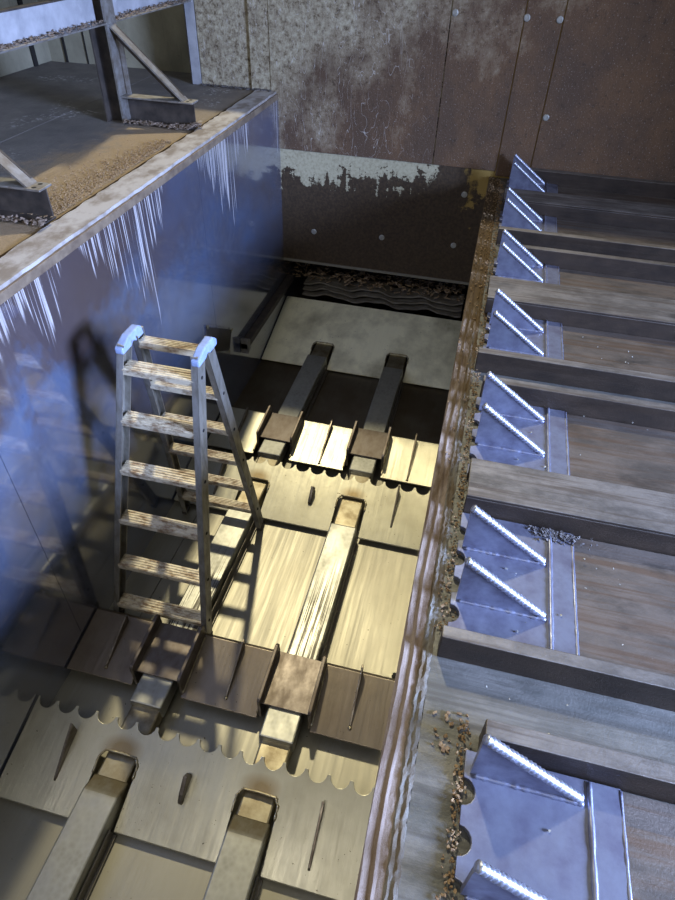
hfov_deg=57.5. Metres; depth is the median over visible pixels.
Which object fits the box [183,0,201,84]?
post
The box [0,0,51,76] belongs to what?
wall
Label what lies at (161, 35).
wall
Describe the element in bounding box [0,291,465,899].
floor
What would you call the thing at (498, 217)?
sawdust
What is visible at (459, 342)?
sawdust
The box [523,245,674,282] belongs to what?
beam
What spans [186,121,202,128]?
chips
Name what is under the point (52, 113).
platform
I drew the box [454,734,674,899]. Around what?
deck slat
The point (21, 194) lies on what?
post
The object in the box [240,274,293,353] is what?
wall bar
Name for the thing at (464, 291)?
wall
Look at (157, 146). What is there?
sawdust
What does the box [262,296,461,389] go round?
scalloped plate
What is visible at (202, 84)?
chips
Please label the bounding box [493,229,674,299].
deck slat
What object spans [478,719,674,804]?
beam
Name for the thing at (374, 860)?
trim
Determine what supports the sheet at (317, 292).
attached to the wall at (464, 291)
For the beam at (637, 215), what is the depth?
4.19 m
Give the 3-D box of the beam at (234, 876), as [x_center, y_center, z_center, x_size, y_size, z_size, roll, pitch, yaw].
[-0.004,0.657,3.954,0.223,0.142,6.100,11,43,9]
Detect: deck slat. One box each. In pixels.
[447,505,674,676]
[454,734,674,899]
[466,371,674,493]
[483,288,674,376]
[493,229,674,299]
[498,187,674,246]
[506,154,674,205]
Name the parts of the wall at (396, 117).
wear panel, wear panel, wear panel, wear panel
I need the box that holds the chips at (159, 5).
[115,0,185,19]
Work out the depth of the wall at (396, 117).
4.63 m
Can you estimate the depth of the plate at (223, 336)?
4.60 m
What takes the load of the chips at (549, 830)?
on the deck slat at (604, 842)
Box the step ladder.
[113,324,264,634]
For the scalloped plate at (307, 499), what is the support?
on the floor
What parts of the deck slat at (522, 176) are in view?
shoe plate, slat plate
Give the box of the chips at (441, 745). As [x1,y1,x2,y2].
[431,710,468,757]
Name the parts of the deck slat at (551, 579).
shoe plate, slat plate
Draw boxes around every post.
[0,149,55,224]
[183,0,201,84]
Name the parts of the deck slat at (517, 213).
shoe plate, slat plate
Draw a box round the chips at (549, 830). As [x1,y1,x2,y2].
[486,336,647,832]
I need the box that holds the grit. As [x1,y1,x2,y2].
[528,525,597,549]
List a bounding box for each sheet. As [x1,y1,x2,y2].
[302,290,460,317]
[303,283,463,311]
[304,274,464,305]
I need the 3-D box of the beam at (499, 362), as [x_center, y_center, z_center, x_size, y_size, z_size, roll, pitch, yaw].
[2.148,-0.139,2.585,3.108,0.106,0.045,11,43,9]
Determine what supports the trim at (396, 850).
attached to the wall
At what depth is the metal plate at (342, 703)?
3.25 m
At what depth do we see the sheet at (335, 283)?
6.03 m
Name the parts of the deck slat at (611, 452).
shoe plate, slat plate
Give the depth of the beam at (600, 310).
3.15 m
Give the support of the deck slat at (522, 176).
on the deck
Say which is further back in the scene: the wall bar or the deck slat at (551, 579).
the wall bar
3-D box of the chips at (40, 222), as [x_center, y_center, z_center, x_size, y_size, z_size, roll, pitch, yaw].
[-1.534,-1.077,2.831,0.443,0.025,0.092,11,43,9]
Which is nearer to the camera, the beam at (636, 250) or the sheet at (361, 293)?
the beam at (636, 250)
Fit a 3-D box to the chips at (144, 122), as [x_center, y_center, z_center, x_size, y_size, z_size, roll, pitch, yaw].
[-1.182,-2.133,4.024,0.469,0.030,0.080,11,43,9]
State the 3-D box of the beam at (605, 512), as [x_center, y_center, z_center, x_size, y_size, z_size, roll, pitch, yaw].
[1.960,0.406,1.969,3.080,0.106,0.197,11,43,9]
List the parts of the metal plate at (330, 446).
plate, plate, plate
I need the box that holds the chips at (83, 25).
[0,20,102,49]
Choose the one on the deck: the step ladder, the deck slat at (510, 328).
the deck slat at (510, 328)
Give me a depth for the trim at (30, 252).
3.08 m
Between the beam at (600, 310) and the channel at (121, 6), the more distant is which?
the channel at (121, 6)
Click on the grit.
(568, 537)
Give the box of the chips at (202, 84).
[201,83,270,90]
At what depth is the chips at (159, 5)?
4.10 m
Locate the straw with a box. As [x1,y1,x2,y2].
[292,262,464,300]
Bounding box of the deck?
[397,178,674,899]
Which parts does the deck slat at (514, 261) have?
shoe plate, slat plate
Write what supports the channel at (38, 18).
attached to the support bracket
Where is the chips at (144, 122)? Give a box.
[123,119,188,129]
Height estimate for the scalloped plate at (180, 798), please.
0.221 m
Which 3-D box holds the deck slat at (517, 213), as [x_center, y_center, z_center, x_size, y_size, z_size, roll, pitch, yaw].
[2.579,-1.301,3.812,3.082,0.219,0.492,11,43,9]
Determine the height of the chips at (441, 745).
0.009 m
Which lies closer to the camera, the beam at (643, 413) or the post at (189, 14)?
the beam at (643, 413)
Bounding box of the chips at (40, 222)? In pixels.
[0,215,46,226]
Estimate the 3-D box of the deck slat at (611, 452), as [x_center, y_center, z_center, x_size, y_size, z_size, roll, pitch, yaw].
[2.044,0.139,2.186,3.082,0.220,0.495,11,43,9]
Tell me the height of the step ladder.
1.762 m
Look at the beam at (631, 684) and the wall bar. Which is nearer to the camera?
the beam at (631, 684)
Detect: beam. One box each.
[26,343,332,899]
[203,355,406,899]
[437,625,674,711]
[462,458,674,556]
[474,347,674,402]
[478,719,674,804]
[479,375,674,431]
[484,276,674,341]
[496,226,674,262]
[501,188,674,232]
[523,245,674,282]
[530,167,674,198]
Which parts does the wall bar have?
plate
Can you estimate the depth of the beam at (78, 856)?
3.10 m
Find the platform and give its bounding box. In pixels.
[0,61,254,257]
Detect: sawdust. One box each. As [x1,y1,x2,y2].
[20,139,170,216]
[434,183,504,630]
[435,718,471,899]
[445,177,501,460]
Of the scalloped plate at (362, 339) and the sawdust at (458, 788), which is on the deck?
the sawdust at (458, 788)
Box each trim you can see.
[0,89,275,289]
[354,177,495,899]
[382,177,499,899]
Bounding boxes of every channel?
[0,0,107,53]
[112,0,190,21]
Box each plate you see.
[0,695,374,899]
[67,607,394,750]
[174,448,429,550]
[206,325,232,351]
[207,405,438,487]
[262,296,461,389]
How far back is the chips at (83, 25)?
3.30 m
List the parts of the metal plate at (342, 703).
plate, plate, plate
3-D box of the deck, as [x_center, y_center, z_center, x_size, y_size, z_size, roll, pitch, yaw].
[2.202,0.030,2.500,3.315,0.030,5.850,11,43,9]
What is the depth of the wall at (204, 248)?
3.22 m
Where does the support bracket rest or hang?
on the platform
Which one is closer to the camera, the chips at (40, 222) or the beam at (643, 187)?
the chips at (40, 222)
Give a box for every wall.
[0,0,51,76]
[0,100,310,776]
[37,0,200,72]
[194,0,674,284]
[311,264,468,300]
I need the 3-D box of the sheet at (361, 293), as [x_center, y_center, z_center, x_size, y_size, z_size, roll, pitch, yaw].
[0.446,-1.540,6.073,1.574,0.063,0.215,11,43,9]
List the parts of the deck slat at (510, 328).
shoe plate, slat plate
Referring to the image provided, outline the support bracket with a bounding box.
[89,0,197,129]
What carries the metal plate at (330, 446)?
on the floor
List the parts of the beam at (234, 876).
rail, rail, rail, rail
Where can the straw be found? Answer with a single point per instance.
(447, 291)

